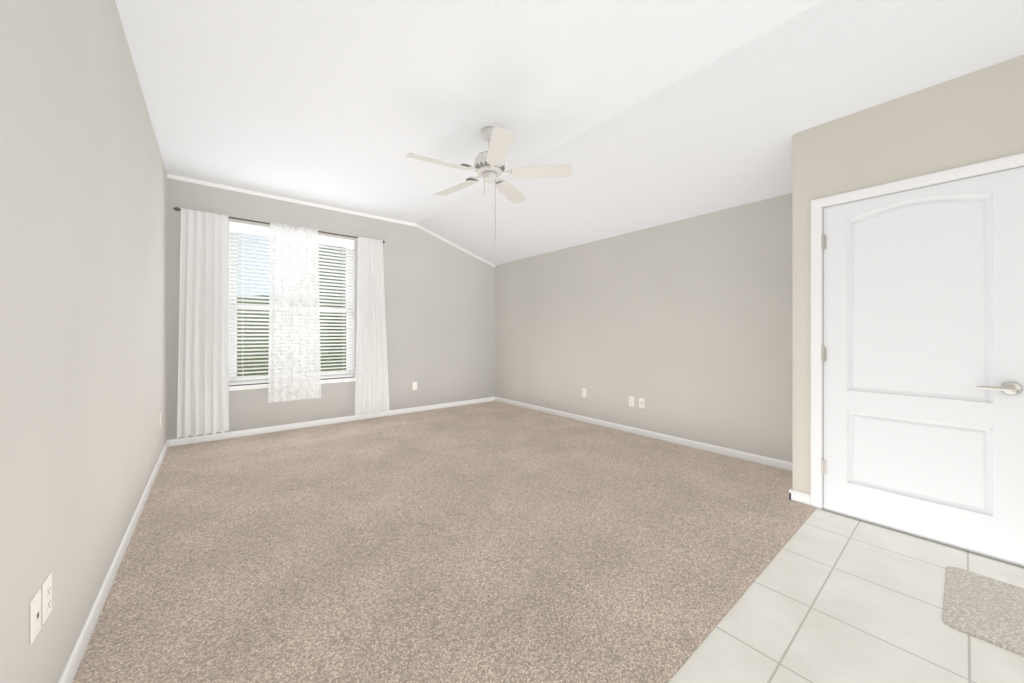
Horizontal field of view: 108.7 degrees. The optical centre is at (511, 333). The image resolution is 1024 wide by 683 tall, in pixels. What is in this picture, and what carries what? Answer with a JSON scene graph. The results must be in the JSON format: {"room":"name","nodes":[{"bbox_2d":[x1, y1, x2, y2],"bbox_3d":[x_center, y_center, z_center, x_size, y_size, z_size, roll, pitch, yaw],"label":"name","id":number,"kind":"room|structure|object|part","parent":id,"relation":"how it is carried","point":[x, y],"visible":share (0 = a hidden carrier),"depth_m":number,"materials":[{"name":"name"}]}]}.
{"room":"living room","nodes":[
{"label":"living room","id":0,"kind":"room"},
{"bbox_2d":[0,0,166,682],"bbox_3d":[-1.512,-0.341,1.129,0.160,3.050,6.760,0,0,-39],"label":"wall","id":1,"kind":"structure","parent":0,"point":[83,294],"depth_m":1.27,"materials":[{"name":"beige paint"}]},
{"bbox_2d":[30,588,40,644],"bbox_3d":[-1.306,0.774,1.008,0.006,0.115,0.070,0,0,-39],"label":"jack","id":2,"kind":"object","parent":1,"relation":"attached to","point":[35,614],"visible":0.96,"depth_m":1.00,"materials":[{"name":"white plastic"}]},
{"bbox_2d":[42,573,51,624],"bbox_3d":[-1.362,0.774,1.077,0.007,0.115,0.070,0,0,-39],"label":"electrical outlet","id":3,"kind":"object","parent":1,"relation":"attached to","point":[47,597],"visible":1,"depth_m":1.07,"materials":[{"name":"white plastic"}]},
{"bbox_2d":[58,440,169,682],"bbox_3d":[-1.495,1.142,1.246,0.013,0.085,6.600,0,0,-39],"label":"baseboard","id":4,"kind":"structure","parent":1,"relation":"attached to","point":[68,674],"depth_m":1.60,"materials":[{"name":"white wood"}]},
{"bbox_2d":[167,178,494,439],"bbox_3d":[-1.990,-0.341,5.196,4.540,3.050,0.160,0,0,-39],"label":"wall","id":5,"kind":"structure","parent":0,"point":[440,311],"depth_m":5.37,"materials":[{"name":"grey paint"}]},
{"bbox_2d":[173,207,388,437],"bbox_3d":[-2.623,-0.120,4.485,2.232,2.411,0.147,0,0,-39],"label":"curtains","id":6,"kind":"object","parent":5,"relation":"hanging from","point":[294,371],"visible":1,"depth_m":4.32,"materials":[{"name":"white fabric"}]},
{"bbox_3d":[-2.652,-1.291,4.488,2.190,0.070,0.105,0,0,-39],"label":"rod","id":7,"kind":"part","parent":6,"relation":"part of","materials":[{"name":"grey metal"}]},
{"bbox_2d":[228,221,354,385],"bbox_3d":[-2.706,-0.342,4.608,1.356,1.863,0.151,0,0,-39],"label":"window","id":8,"kind":"structure","parent":5,"relation":"in","point":[326,373],"depth_m":4.41,"materials":[{"name":"white plastic"}]},
{"bbox_2d":[229,221,353,384],"bbox_3d":[-2.678,-0.345,4.574,1.340,1.844,0.072,0,0,-39],"label":"window blinds","id":9,"kind":"object","parent":8,"relation":"attached to","point":[237,228],"visible":0.62,"depth_m":4.36,"materials":[{"name":"white plastic"}]},
{"bbox_2d":[229,377,355,390],"bbox_3d":[-2.674,0.614,4.569,1.416,0.050,0.104,0,0,-39],"label":"window sill","id":10,"kind":"structure","parent":5,"relation":"attached to","point":[262,385],"depth_m":4.31,"materials":[{"name":"white wood"}]},
{"bbox_2d":[167,173,495,266],"bbox_3d":[-1.933,-1.413,5.125,4.220,0.491,0.022,0,0,-39],"label":"crown molding","id":11,"kind":"structure","parent":5,"relation":"attached to","point":[196,181],"depth_m":4.64,"materials":[{"name":"white wood"}]},
{"bbox_2d":[170,397,493,446],"bbox_3d":[-1.932,1.142,5.132,4.170,0.085,0.013,0,0,-39],"label":"baseboard","id":12,"kind":"structure","parent":5,"relation":"attached to","point":[218,436],"depth_m":4.63,"materials":[{"name":"white wood"}]},
{"bbox_2d":[413,382,416,389],"bbox_3d":[-1.460,0.779,5.517,0.070,0.115,0.007,0,0,-39],"label":"outlet","id":13,"kind":"object","parent":5,"relation":"attached to","point":[414,385],"visible":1,"depth_m":5.52,"materials":[{"name":"white plastic"}]},
{"bbox_2d":[72,401,815,682],"bbox_3d":[-0.499,1.192,3.357,4.220,0.044,4.575,0,0,-39],"label":"floor","id":14,"kind":"structure","parent":0,"point":[492,542],"depth_m":1.95,"materials":[{"name":"beige carpet"}]},
{"bbox_2d":[115,0,1023,264],"bbox_3d":[0.139,-1.538,2.570,4.540,0.757,6.920,0,0,-39],"label":"ceiling","id":15,"kind":"structure","parent":0,"point":[637,115],"depth_m":2.45,"materials":[{"name":"white paint"}]},
{"bbox_2d":[406,126,571,245],"bbox_3d":[-0.217,-1.189,3.002,1.280,0.939,1.280,0,0,-39],"label":"fan","id":16,"kind":"object","parent":15,"relation":"hanging from","point":[489,166],"visible":1,"depth_m":2.94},
{"bbox_2d":[495,193,791,461],"bbox_3d":[1.890,-0.341,3.888,0.160,3.050,6.760,0,0,-39],"label":"wall","id":17,"kind":"structure","parent":0,"point":[683,328],"depth_m":3.99,"materials":[{"name":"beige paint"}]},
{"bbox_2d":[582,388,585,396],"bbox_3d":[0.962,0.784,4.899,0.007,0.115,0.070,0,0,-39],"label":"electrical outlet","id":18,"kind":"object","parent":17,"relation":"attached to","point":[583,392],"visible":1,"depth_m":4.90,"materials":[{"name":"white plastic"}]},
{"bbox_2d":[629,396,633,406],"bbox_3d":[1.414,0.799,4.342,0.007,0.115,0.070,0,0,-39],"label":"electrical outlet","id":19,"kind":"object","parent":17,"relation":"attached to","point":[631,401],"visible":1,"depth_m":4.34,"materials":[{"name":"white plastic"}]},
{"bbox_2d":[639,398,644,408],"bbox_3d":[1.498,0.799,4.238,0.006,0.115,0.070,0,0,-39],"label":"jack","id":20,"kind":"object","parent":17,"relation":"attached to","point":[641,402],"visible":1,"depth_m":4.23,"materials":[{"name":"white plastic"}]},
{"bbox_2d":[494,397,791,470],"bbox_3d":[1.091,1.142,4.734,0.013,0.085,4.439,0,0,-39],"label":"baseboard","id":21,"kind":"structure","parent":17,"relation":"attached to","point":[781,464],"depth_m":3.99,"materials":[{"name":"white wood"}]},
{"bbox_2d":[668,509,1023,682],"bbox_3d":[1.579,1.199,0.793,4.220,0.030,2.025,0,0,-39],"label":"floor","id":22,"kind":"structure","parent":0,"point":[829,597],"depth_m":1.52,"materials":[{"name":"white tile"}]},
{"bbox_2d":[942,566,1023,656],"bbox_3d":[2.271,1.177,1.338,0.600,0.013,0.900,0,0,-39],"label":"bath mat","id":23,"kind":"object","parent":22,"relation":"on","point":[986,609],"visible":1,"depth_m":1.56,"materials":[{"name":"beige fabric"}]},
{"bbox_2d":[792,54,1023,493],"bbox_3d":[2.705,-0.341,1.794,0.120,3.050,2.161,0,0,-39],"label":"wall","id":24,"kind":"structure","parent":0,"point":[974,117],"depth_m":2.24,"materials":[{"name":"beige paint"}]},
{"bbox_2d":[789,489,805,501],"bbox_3d":[2.219,1.142,2.800,0.658,0.085,0.013,0,0,-39],"label":"baseboard","id":25,"kind":"structure","parent":24,"relation":"attached to","point":[794,495],"depth_m":2.57,"materials":[{"name":"white wood"}]},
{"bbox_2d":[811,153,1023,509],"bbox_3d":[2.382,0.137,2.179,0.137,2.095,0.940,0,0,-39],"label":"door frame","id":26,"kind":"structure","parent":24,"relation":"attached to","point":[972,170],"depth_m":2.46,"materials":[{"name":"white wood"}]},
{"bbox_2d":[821,167,1023,566],"bbox_3d":[2.335,0.166,2.147,0.089,2.023,0.820,0,0,-39],"label":"door","id":27,"kind":"structure","parent":24,"relation":"in","point":[922,353],"depth_m":2.10,"materials":[{"name":"white wood"}]},
{"label":"outside","id":28,"kind":"structure","parent":0,"visible":0},
{"bbox_2d":[237,233,345,375],"bbox_3d":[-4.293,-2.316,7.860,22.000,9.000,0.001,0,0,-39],"label":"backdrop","id":29,"kind":"structure","parent":28,"point":[253,370],"depth_m":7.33,"materials":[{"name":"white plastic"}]}
]}

